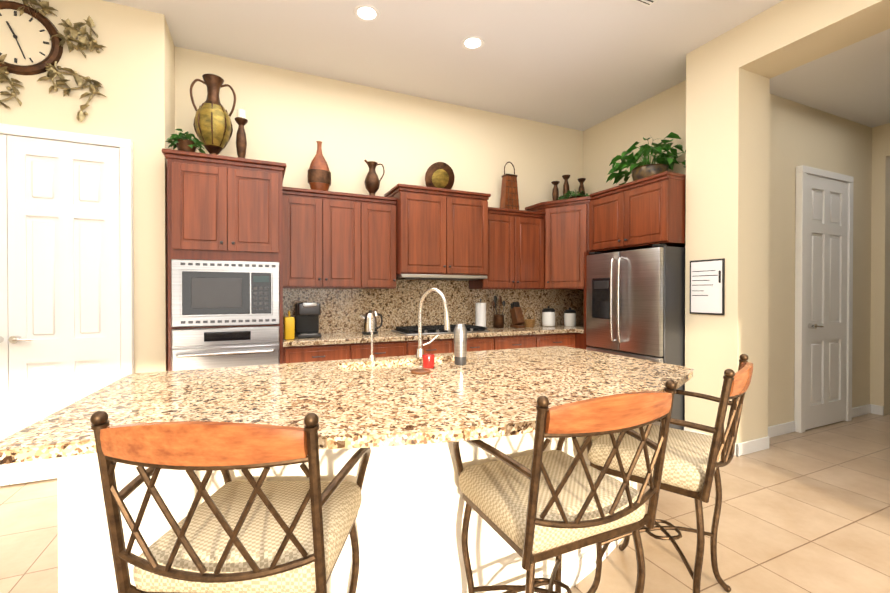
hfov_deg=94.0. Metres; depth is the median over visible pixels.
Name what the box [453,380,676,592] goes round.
bar stool
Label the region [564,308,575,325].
canister
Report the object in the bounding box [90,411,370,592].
bar stool
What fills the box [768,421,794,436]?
baseboard
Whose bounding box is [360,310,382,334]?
kettle
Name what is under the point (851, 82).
ceiling
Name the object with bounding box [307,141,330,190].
bottle vase
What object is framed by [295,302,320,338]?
coffee maker
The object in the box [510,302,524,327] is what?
knife block
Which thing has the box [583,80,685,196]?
wall
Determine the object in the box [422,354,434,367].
candle jar
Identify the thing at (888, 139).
wall
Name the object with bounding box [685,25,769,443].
wall
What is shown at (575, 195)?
ivy plant
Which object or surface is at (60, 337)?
double door
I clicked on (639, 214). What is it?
upper cabinet
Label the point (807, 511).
floor
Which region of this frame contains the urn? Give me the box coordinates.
[190,74,235,154]
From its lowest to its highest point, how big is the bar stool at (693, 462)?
1.052 m
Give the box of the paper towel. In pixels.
[475,299,487,328]
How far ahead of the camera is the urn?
3.39 m
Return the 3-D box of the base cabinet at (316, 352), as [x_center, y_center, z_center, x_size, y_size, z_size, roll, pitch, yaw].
[-0.022,0.843,4.239,3.064,0.872,0.813,0,0,-24]
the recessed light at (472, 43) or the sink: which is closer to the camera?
the sink
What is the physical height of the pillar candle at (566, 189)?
0.410 m
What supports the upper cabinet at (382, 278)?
attached to the wall at (292, 117)
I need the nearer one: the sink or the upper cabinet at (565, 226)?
the sink
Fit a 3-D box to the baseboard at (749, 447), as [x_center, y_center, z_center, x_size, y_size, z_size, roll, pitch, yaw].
[2.554,1.235,3.432,0.410,0.100,0.014,0,0,-24]
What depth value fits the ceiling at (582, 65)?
3.57 m
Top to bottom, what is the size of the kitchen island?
0.873 m
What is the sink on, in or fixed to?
in the island countertop at (393, 411)
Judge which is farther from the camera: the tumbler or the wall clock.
the wall clock
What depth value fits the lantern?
4.78 m
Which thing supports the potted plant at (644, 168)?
on the upper cabinet at (639, 214)
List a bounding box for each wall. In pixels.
[0,0,174,372]
[175,46,582,210]
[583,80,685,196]
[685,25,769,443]
[739,0,889,78]
[768,94,871,426]
[870,124,889,415]
[886,123,889,156]
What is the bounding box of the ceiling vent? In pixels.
[633,0,657,6]
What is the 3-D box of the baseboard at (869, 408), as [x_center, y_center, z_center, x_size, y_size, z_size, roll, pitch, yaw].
[4.422,1.228,4.432,0.540,0.100,0.030,0,0,-24]
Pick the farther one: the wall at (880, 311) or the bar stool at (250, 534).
the wall at (880, 311)
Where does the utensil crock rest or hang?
on the countertop at (538, 330)
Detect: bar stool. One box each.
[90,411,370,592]
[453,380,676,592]
[587,354,752,592]
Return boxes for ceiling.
[103,0,782,130]
[770,29,889,127]
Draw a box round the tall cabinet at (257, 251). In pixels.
[162,148,285,370]
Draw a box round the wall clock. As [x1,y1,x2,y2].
[0,0,105,121]
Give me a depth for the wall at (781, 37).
3.01 m
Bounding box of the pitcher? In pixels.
[364,159,384,195]
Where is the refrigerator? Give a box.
[586,244,684,429]
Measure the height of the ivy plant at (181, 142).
0.180 m
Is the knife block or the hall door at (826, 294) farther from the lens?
the knife block
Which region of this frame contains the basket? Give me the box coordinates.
[523,307,535,326]
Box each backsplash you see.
[286,276,581,332]
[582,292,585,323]
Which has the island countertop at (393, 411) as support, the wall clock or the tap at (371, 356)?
the tap at (371, 356)
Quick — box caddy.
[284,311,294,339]
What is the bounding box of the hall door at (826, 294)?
[805,174,847,429]
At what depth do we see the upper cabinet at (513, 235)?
4.66 m
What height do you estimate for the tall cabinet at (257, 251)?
2.340 m
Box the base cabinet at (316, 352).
[282,332,587,363]
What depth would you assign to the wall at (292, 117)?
4.33 m
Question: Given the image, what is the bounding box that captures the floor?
[0,413,889,592]
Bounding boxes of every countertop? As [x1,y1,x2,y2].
[0,346,694,513]
[282,324,585,347]
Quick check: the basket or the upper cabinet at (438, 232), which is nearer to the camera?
the upper cabinet at (438, 232)
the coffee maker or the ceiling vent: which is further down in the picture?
the coffee maker
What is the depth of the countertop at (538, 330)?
4.02 m
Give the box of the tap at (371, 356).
[369,310,377,359]
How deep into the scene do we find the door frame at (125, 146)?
3.06 m
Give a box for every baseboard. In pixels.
[684,427,739,456]
[740,435,771,455]
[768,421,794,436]
[852,404,874,417]
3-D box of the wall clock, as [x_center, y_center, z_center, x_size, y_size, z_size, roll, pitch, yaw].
[-2.933,-1.782,2.836,1.017,1.063,0.074,0,0,-24]
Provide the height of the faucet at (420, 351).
0.432 m
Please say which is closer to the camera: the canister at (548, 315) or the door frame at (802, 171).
the door frame at (802, 171)
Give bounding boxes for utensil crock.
[491,295,505,327]
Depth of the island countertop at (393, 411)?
1.52 m
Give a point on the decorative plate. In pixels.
(439, 174)
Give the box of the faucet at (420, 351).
[416,288,450,356]
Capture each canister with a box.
[542,306,554,325]
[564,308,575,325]
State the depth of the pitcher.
4.12 m
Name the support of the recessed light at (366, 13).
in the ceiling at (582, 65)
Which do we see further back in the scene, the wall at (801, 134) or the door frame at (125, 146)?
the wall at (801, 134)
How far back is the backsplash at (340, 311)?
4.52 m
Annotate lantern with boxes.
[500,162,518,209]
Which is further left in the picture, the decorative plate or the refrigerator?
the decorative plate
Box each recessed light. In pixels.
[353,4,379,21]
[461,36,483,49]
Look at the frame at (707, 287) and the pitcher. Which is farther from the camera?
the pitcher
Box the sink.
[344,358,453,369]
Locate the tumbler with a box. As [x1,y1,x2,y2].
[454,324,466,364]
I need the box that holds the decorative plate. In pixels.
[425,162,454,188]
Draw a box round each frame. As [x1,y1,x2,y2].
[0,123,133,377]
[690,258,724,314]
[794,165,853,432]
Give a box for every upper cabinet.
[286,188,369,291]
[366,196,397,291]
[386,184,489,279]
[466,208,537,291]
[522,196,608,291]
[590,172,685,251]
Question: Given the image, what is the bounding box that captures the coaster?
[411,368,430,374]
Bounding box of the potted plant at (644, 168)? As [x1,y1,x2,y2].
[606,132,685,184]
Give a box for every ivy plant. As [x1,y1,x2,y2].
[165,129,205,153]
[556,190,589,199]
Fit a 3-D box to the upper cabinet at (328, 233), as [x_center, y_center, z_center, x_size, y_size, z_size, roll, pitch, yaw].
[-1.163,-0.509,3.967,0.769,0.860,0.350,0,0,-24]
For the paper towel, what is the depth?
4.62 m
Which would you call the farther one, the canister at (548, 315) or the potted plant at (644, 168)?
the canister at (548, 315)
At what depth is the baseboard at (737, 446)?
3.35 m
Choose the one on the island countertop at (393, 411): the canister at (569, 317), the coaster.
the coaster
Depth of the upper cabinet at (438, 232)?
4.15 m
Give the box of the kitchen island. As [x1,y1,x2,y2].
[58,434,636,592]
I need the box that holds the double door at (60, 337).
[0,134,120,485]

